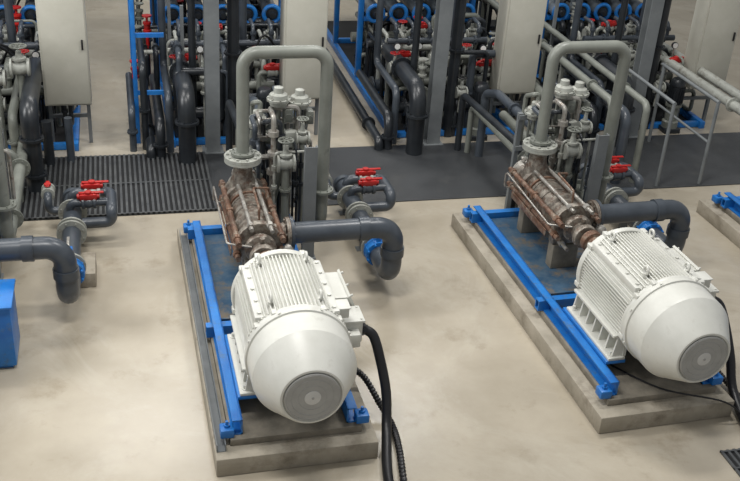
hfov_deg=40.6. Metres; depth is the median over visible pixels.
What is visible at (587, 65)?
valve
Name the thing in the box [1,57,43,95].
pipe
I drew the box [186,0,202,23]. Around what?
vessel
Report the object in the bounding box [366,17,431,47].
pipe
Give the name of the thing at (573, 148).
valve
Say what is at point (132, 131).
pipe
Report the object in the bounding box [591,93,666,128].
pipe
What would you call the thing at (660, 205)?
socket
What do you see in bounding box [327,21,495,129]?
tray
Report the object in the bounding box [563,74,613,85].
pipe
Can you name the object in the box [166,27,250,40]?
pipe
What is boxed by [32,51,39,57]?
pressure gauge
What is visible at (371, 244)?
valve
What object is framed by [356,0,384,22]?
vessel
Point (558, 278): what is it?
drip tray
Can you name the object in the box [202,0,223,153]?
steel column
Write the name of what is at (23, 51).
valve
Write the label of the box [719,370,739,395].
power cable
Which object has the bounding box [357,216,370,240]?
socket
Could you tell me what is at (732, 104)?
pipe
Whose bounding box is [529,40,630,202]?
pipe
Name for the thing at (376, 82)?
pipe
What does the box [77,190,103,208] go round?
valve
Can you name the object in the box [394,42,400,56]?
pressure gauge
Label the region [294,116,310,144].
valve
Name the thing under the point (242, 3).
riser pipe
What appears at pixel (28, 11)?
vessel
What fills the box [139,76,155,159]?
drain pipe
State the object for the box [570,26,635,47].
pipe
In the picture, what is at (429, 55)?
valve
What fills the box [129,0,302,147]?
frame
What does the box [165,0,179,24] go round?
vessel
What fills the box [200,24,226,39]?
valve
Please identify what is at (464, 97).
pipe
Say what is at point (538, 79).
pipe
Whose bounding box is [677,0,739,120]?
tall cabinet
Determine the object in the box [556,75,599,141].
pipe
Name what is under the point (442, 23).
steel column
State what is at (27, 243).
socket
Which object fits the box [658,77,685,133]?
pump
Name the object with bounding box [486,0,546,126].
tall cabinet
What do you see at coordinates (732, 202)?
base frame
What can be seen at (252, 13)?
vessel
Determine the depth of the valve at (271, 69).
14.89 m
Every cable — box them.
[356,367,406,480]
[364,326,393,480]
[609,364,739,413]
[717,297,739,421]
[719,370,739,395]
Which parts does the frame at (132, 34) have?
post, post, cross rail, cross rail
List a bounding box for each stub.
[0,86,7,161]
[17,75,24,97]
[279,170,290,222]
[297,143,304,221]
[561,157,573,182]
[571,132,585,190]
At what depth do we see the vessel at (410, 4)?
16.99 m
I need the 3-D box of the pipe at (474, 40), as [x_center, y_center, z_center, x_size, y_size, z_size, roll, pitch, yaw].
[1.048,-3.334,15.977,1.650,0.357,0.428,-3,29,-13]
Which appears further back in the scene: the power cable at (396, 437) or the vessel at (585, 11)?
the vessel at (585, 11)
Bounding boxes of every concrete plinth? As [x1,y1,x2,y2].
[177,228,378,476]
[451,213,733,433]
[696,199,739,247]
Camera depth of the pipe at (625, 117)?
14.19 m
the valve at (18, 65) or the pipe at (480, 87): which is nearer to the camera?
the valve at (18, 65)
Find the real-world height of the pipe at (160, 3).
2.600 m
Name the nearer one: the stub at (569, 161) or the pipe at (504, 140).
the stub at (569, 161)
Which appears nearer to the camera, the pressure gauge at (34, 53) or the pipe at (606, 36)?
the pressure gauge at (34, 53)
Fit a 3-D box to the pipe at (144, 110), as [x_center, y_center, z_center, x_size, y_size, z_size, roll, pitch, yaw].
[-3.381,-2.234,14.856,0.154,1.299,1.527,-3,29,-13]
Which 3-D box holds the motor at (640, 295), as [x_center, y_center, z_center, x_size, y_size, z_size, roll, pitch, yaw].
[2.855,0.579,9.877,1.193,0.985,1.994,-4,30,-15]
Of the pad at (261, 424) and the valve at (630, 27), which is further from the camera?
the valve at (630, 27)
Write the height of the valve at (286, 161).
0.404 m
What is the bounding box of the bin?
[0,279,19,367]
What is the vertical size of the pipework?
1.940 m
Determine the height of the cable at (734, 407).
0.299 m
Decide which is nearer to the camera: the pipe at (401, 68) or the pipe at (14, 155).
the pipe at (14, 155)
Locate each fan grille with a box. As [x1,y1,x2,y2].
[284,373,340,420]
[679,336,726,379]
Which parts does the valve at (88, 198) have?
handle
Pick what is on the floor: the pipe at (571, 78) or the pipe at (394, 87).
the pipe at (394, 87)
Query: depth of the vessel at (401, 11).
16.85 m
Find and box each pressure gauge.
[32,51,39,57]
[196,45,203,66]
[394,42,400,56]
[479,44,486,59]
[671,42,677,56]
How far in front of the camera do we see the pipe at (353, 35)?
18.10 m
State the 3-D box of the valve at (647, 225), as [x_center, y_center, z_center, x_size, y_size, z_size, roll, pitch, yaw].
[3.492,-0.195,12.572,0.320,0.475,0.340,-4,30,-15]
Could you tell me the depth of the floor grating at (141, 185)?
13.52 m
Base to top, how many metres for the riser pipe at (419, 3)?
4.600 m
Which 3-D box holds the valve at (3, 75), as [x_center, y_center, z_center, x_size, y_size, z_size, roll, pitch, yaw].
[-4.989,-2.240,13.308,0.257,0.448,0.256,-3,29,-13]
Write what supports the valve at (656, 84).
attached to the riser pipe at (659, 47)
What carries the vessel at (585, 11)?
on the frame at (484, 10)
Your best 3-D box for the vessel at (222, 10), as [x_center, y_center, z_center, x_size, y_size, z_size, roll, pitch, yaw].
[-2.845,-4.614,17.866,0.336,0.336,4.200,-3,29,-13]
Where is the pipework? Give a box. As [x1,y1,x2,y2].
[504,80,595,208]
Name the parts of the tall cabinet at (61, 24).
stand leg, cabinet door, stand rail, stand leg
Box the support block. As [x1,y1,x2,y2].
[81,252,96,287]
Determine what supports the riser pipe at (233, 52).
on the floor
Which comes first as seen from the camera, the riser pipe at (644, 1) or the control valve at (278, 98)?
the control valve at (278, 98)
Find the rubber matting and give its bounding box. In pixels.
[205,132,739,210]
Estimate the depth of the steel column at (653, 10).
15.52 m
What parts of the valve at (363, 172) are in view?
handle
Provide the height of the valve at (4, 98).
0.580 m
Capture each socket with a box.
[20,235,34,261]
[52,264,79,282]
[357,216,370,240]
[380,244,403,259]
[650,199,667,221]
[666,223,689,239]
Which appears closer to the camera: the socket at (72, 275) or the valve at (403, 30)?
the socket at (72, 275)
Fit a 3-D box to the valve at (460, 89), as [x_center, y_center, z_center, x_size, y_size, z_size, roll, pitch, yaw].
[1.394,-2.245,15.345,0.177,0.580,0.176,-3,29,-13]
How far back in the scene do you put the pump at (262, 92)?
14.50 m
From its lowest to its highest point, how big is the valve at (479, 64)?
0.892 m
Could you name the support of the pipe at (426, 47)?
attached to the frame at (354, 56)
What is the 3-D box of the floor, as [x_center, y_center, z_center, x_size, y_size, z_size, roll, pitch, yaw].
[-1.563,-1.185,14.840,32.000,0.300,33.000,-3,29,-13]
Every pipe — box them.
[0,20,39,50]
[0,31,39,57]
[0,122,17,238]
[0,235,80,303]
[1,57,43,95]
[2,23,30,49]
[3,0,16,57]
[4,111,40,124]
[6,148,23,202]
[7,75,19,152]
[11,130,30,227]
[19,57,47,193]
[41,119,54,166]
[43,186,116,271]
[64,116,74,162]
[125,72,137,151]
[136,32,149,149]
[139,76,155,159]
[149,73,168,158]
[157,0,173,152]
[166,17,266,47]
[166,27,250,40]
[167,29,262,54]
[168,44,198,164]
[170,18,279,46]
[170,67,255,95]
[171,54,273,91]
[187,0,197,136]
[195,107,225,118]
[224,0,241,144]
[225,99,249,150]
[231,45,333,220]
[239,0,246,51]
[249,96,270,149]
[271,169,281,202]
[288,216,403,279]
[326,48,383,150]
[328,173,395,256]
[350,11,401,44]
[356,69,394,149]
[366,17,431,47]
[369,62,403,90]
[374,0,399,144]
[381,28,472,50]
[381,38,428,155]
[387,17,486,45]
[393,51,482,86]
[399,96,470,136]
[407,0,422,100]
[442,0,466,136]
[448,0,454,55]
[454,93,521,207]
[464,106,517,207]
[465,24,553,125]
[474,89,548,156]
[483,0,630,183]
[485,0,611,134]
[487,35,555,108]
[499,111,584,186]
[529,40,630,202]
[543,12,588,38]
[544,21,649,182]
[553,14,636,44]
[553,149,563,171]
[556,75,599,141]
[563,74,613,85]
[568,0,604,133]
[569,39,634,146]
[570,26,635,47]
[578,161,643,229]
[582,16,674,41]
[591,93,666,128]
[592,199,689,251]
[593,50,672,81]
[600,0,628,122]
[602,19,739,114]
[625,19,739,100]
[637,0,645,42]
[639,0,671,126]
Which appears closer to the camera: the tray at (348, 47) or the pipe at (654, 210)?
the pipe at (654, 210)
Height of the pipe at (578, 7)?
2.600 m
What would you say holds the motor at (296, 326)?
on the base frame at (218, 269)
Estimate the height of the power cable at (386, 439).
0.966 m
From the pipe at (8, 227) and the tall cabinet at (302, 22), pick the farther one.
the tall cabinet at (302, 22)
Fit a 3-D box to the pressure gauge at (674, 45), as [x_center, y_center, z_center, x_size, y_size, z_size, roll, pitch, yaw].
[5.019,-3.111,16.548,0.110,0.355,0.052,-3,29,-13]
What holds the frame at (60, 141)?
on the floor
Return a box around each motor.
[227,249,367,422]
[567,227,730,382]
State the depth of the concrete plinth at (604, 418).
9.88 m
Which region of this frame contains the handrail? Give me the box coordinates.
[629,62,720,185]
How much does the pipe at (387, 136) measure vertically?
0.569 m
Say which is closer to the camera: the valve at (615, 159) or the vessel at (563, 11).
the valve at (615, 159)
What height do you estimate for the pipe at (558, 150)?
0.630 m
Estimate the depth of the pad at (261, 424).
8.93 m
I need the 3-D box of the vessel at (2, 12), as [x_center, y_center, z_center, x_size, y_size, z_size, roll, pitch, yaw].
[-6.097,-4.418,17.087,0.336,0.336,4.200,-3,29,-13]
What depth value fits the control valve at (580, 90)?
12.35 m
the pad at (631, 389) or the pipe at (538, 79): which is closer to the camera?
the pad at (631, 389)
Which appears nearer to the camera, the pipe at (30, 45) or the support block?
the support block
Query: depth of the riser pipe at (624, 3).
15.81 m
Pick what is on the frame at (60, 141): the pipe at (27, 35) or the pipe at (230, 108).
the pipe at (27, 35)
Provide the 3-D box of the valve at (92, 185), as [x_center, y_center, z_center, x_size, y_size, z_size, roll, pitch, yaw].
[-3.362,-0.623,12.233,0.330,0.240,0.174,-3,29,-13]
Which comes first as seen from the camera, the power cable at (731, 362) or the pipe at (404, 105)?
the power cable at (731, 362)
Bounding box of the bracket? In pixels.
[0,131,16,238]
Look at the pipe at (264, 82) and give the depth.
15.06 m
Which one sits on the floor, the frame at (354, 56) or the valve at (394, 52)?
the frame at (354, 56)
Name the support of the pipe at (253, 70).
on the frame at (151, 26)
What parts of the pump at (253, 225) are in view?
tie rod, tie rod, tie rod, discharge casing, stage casing, tie rod, suction casing, tie rod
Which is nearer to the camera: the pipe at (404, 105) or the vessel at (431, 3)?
the pipe at (404, 105)
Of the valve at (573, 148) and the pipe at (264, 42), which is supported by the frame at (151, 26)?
the pipe at (264, 42)
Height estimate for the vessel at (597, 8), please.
0.336 m
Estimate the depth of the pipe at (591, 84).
14.75 m
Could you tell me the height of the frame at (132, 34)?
2.600 m
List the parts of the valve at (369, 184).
handle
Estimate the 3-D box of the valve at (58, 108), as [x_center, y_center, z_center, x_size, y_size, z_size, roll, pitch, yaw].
[-4.709,-2.051,14.317,0.518,0.892,0.135,-3,29,-13]
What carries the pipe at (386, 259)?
attached to the pump at (253, 225)
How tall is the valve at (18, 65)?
0.448 m
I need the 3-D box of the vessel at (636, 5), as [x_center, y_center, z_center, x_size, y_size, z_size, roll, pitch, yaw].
[4.437,-5.053,19.609,0.336,0.336,4.200,-3,29,-13]
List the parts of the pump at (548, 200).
tie rod, discharge casing, tie rod, stage casing, tie rod, tie rod, tie rod, suction casing, tie rod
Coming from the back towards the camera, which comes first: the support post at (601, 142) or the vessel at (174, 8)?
the vessel at (174, 8)
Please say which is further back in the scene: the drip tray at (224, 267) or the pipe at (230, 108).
the pipe at (230, 108)
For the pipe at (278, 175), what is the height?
0.630 m
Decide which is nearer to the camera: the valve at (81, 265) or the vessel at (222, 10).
the valve at (81, 265)
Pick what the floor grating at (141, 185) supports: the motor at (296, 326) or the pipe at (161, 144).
the pipe at (161, 144)
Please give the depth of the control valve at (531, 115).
12.64 m
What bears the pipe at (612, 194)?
on the floor
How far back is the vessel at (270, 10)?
16.33 m
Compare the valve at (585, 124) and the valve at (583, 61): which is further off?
the valve at (583, 61)
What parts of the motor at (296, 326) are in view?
shoulder rail, shoulder rail, box lid, box lid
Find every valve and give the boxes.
[0,19,7,42]
[0,55,6,88]
[1,86,6,109]
[8,43,30,77]
[20,49,28,60]
[41,181,54,199]
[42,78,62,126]
[66,237,84,282]
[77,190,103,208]
[81,179,108,197]
[169,54,175,77]
[184,53,198,64]
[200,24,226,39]
[219,45,221,66]
[249,109,270,179]
[250,46,260,79]
[256,62,278,89]
[263,20,275,38]
[267,85,292,148]
[276,136,295,172]
[288,88,313,158]
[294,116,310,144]
[355,167,380,179]
[358,176,382,194]
[363,238,381,264]
[385,50,410,104]
[387,51,399,78]
[398,20,407,44]
[405,21,433,44]
[428,43,431,64]
[455,75,467,111]
[460,43,471,75]
[466,19,476,43]
[475,59,496,112]
[517,100,539,160]
[548,78,575,148]
[562,126,582,159]
[570,81,590,136]
[575,107,592,133]
[582,18,594,36]
[582,53,610,88]
[585,53,595,72]
[589,20,616,69]
[609,164,630,180]
[610,156,623,166]
[624,14,636,34]
[628,40,636,60]
[636,221,663,232]
[652,71,666,105]
[657,55,685,107]
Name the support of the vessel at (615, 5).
on the frame at (484, 10)
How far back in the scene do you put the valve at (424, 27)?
16.30 m
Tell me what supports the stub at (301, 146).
attached to the assembly
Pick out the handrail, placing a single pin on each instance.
(665, 66)
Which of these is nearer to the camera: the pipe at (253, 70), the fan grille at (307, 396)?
the fan grille at (307, 396)
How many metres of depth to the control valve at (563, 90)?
12.19 m
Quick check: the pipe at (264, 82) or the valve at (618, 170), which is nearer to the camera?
the valve at (618, 170)
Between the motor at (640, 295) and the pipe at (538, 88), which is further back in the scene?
the pipe at (538, 88)
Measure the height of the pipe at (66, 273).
0.925 m
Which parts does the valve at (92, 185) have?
handle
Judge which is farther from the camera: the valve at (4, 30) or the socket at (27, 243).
the valve at (4, 30)
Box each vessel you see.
[0,0,16,18]
[20,0,36,22]
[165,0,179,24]
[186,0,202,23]
[219,0,226,22]
[247,0,257,22]
[257,0,280,22]
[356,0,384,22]
[384,0,407,21]
[399,0,430,21]
[423,0,435,13]
[465,3,475,22]
[547,0,569,21]
[560,0,590,20]
[583,0,611,19]
[598,0,631,19]
[619,0,641,17]
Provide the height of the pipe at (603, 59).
1.169 m
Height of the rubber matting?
0.012 m
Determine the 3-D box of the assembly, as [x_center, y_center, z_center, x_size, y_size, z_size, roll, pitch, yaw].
[-1.085,-0.834,11.916,0.875,1.940,1.009,-4,29,-14]
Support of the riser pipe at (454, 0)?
on the floor
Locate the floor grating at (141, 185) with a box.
[20,151,216,220]
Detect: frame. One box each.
[0,0,80,150]
[128,0,163,143]
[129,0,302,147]
[183,220,368,438]
[327,0,530,137]
[462,205,722,398]
[468,0,704,129]
[711,192,739,216]
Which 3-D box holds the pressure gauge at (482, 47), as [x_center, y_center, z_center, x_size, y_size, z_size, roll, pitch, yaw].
[1.766,-2.915,15.769,0.110,0.355,0.052,-3,29,-13]
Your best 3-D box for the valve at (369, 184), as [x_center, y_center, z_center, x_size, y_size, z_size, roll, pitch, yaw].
[0.001,-0.700,12.762,0.310,0.226,0.156,-4,30,-14]
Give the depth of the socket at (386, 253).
10.97 m
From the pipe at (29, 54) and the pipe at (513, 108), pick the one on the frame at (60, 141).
the pipe at (29, 54)
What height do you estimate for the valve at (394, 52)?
0.580 m
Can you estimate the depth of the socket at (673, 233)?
11.83 m
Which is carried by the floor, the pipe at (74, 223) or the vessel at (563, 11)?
the pipe at (74, 223)
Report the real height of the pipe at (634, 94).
1.278 m
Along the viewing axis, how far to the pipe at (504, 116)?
14.81 m
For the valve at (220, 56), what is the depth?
14.78 m
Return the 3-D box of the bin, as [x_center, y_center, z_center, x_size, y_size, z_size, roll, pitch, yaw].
[-3.878,0.846,9.746,0.840,0.725,0.540,-3,29,-13]
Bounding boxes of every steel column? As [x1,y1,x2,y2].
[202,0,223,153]
[423,0,453,145]
[629,0,664,137]
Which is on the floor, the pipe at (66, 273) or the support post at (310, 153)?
the support post at (310, 153)
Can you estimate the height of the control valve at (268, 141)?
0.920 m
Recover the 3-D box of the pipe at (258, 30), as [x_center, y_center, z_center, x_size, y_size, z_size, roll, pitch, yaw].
[-2.364,-3.073,15.600,1.580,0.315,0.435,-3,29,-13]
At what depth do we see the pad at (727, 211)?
13.34 m
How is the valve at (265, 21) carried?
attached to the pipe at (258, 30)
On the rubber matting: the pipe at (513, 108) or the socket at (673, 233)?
the pipe at (513, 108)
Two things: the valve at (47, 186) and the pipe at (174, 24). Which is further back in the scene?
the pipe at (174, 24)
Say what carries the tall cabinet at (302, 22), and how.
on the floor
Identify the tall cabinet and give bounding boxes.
[35,0,92,142]
[279,0,327,134]
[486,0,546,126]
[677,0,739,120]
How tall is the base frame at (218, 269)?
0.360 m
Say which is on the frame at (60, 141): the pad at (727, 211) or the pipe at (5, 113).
the pipe at (5, 113)
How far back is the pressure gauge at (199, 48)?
14.65 m
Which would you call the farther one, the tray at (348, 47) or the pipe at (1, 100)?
the tray at (348, 47)
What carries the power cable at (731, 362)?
on the floor
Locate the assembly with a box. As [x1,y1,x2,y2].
[249,85,311,221]
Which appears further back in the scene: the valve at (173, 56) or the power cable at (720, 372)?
the valve at (173, 56)
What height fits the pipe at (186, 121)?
1.169 m
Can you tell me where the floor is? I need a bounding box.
[0,0,739,480]
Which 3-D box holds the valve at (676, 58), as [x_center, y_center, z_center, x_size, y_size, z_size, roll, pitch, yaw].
[5.048,-2.639,16.652,0.518,0.892,0.135,-3,29,-13]
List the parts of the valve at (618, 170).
handle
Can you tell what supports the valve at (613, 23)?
attached to the pipe at (571, 78)
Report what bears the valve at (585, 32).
attached to the frame at (484, 10)
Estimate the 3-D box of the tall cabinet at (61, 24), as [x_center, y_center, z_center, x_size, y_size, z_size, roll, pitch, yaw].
[-4.242,-2.403,13.957,0.630,2.350,0.410,-3,29,-13]
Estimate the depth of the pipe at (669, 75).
16.52 m
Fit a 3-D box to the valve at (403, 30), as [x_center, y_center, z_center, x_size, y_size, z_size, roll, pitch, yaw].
[0.524,-3.359,16.544,0.177,0.580,0.176,-3,29,-13]
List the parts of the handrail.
rail, post, post, rail, rail, post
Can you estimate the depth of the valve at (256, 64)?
15.20 m
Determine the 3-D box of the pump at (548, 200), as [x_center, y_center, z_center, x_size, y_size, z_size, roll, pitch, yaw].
[2.191,-0.489,11.526,0.719,0.871,2.140,-4,30,-15]
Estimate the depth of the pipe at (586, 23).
18.96 m
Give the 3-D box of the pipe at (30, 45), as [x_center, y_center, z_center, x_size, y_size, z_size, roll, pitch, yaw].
[-5.457,-2.942,14.420,1.650,0.357,0.428,-3,29,-13]
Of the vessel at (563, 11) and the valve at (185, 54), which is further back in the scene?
the vessel at (563, 11)
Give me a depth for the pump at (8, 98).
14.48 m
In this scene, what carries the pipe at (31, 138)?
on the floor grating at (141, 185)
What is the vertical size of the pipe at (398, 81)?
0.493 m
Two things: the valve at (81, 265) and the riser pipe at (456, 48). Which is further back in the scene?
the riser pipe at (456, 48)
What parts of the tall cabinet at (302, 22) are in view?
cabinet door, stand leg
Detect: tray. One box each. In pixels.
[203,234,284,320]
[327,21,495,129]
[491,217,583,295]
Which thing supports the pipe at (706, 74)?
on the floor
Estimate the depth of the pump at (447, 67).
16.06 m
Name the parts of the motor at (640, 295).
shoulder rail, shoulder rail, box lid, box lid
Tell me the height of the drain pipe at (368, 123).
0.248 m
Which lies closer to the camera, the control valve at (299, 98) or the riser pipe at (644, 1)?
the control valve at (299, 98)
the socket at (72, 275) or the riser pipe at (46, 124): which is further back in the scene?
the riser pipe at (46, 124)
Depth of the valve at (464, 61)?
15.97 m
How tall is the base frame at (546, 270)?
0.360 m
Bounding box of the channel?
[179,230,225,452]
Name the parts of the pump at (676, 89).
motor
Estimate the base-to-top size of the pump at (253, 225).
0.871 m
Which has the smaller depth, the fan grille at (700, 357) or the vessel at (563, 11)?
the fan grille at (700, 357)
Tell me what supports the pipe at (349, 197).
on the floor
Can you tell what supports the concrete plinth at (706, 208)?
on the floor
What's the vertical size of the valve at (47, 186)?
0.196 m
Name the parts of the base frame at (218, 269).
mounting rail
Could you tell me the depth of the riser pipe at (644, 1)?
16.66 m
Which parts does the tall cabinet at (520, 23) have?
stand leg, stand rail, stand leg, cabinet door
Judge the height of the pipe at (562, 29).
0.488 m
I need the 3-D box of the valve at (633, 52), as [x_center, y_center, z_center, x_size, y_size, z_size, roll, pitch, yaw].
[4.256,-3.001,16.409,0.176,0.580,0.176,-3,29,-13]
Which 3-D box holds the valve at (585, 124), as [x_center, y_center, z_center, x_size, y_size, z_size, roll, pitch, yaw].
[2.638,-1.470,12.263,0.160,0.340,0.160,-4,30,-15]
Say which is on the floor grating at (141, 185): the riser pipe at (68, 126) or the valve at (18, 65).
the riser pipe at (68, 126)
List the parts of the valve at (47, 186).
handle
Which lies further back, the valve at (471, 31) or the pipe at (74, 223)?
the valve at (471, 31)
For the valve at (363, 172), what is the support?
attached to the pipe at (349, 197)
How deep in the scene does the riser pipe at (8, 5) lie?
14.35 m
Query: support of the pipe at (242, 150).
attached to the pump at (253, 225)
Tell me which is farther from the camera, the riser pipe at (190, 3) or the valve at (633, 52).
the valve at (633, 52)
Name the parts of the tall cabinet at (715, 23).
stand rail, stand leg, cabinet door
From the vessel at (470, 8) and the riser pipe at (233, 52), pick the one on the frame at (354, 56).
the vessel at (470, 8)
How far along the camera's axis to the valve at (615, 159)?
13.85 m
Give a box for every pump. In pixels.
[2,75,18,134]
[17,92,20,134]
[212,149,293,264]
[255,86,272,117]
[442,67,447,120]
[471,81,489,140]
[504,137,605,251]
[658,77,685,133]
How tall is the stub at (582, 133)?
1.080 m
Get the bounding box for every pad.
[191,239,361,445]
[467,217,716,405]
[714,203,739,223]
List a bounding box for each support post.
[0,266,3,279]
[301,145,317,259]
[584,133,609,202]
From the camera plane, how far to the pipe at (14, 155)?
12.54 m
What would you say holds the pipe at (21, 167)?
attached to the pipe at (8, 227)
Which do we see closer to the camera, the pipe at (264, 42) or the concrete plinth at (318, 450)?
the concrete plinth at (318, 450)
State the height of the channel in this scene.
0.080 m
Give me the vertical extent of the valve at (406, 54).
0.892 m
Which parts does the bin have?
cabinet lid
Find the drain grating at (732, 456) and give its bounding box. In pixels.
[720,448,739,476]
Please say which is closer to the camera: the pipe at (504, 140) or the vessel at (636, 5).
the pipe at (504, 140)
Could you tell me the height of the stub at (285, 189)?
0.820 m
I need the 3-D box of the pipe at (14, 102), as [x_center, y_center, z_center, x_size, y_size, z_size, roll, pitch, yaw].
[-4.905,-1.635,13.971,0.185,0.909,1.692,-3,29,-13]
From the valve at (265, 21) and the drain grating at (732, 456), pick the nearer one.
the drain grating at (732, 456)
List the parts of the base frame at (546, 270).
mounting rail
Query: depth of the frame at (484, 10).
17.08 m
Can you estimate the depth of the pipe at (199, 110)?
14.75 m
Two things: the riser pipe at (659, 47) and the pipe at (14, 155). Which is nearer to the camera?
the pipe at (14, 155)

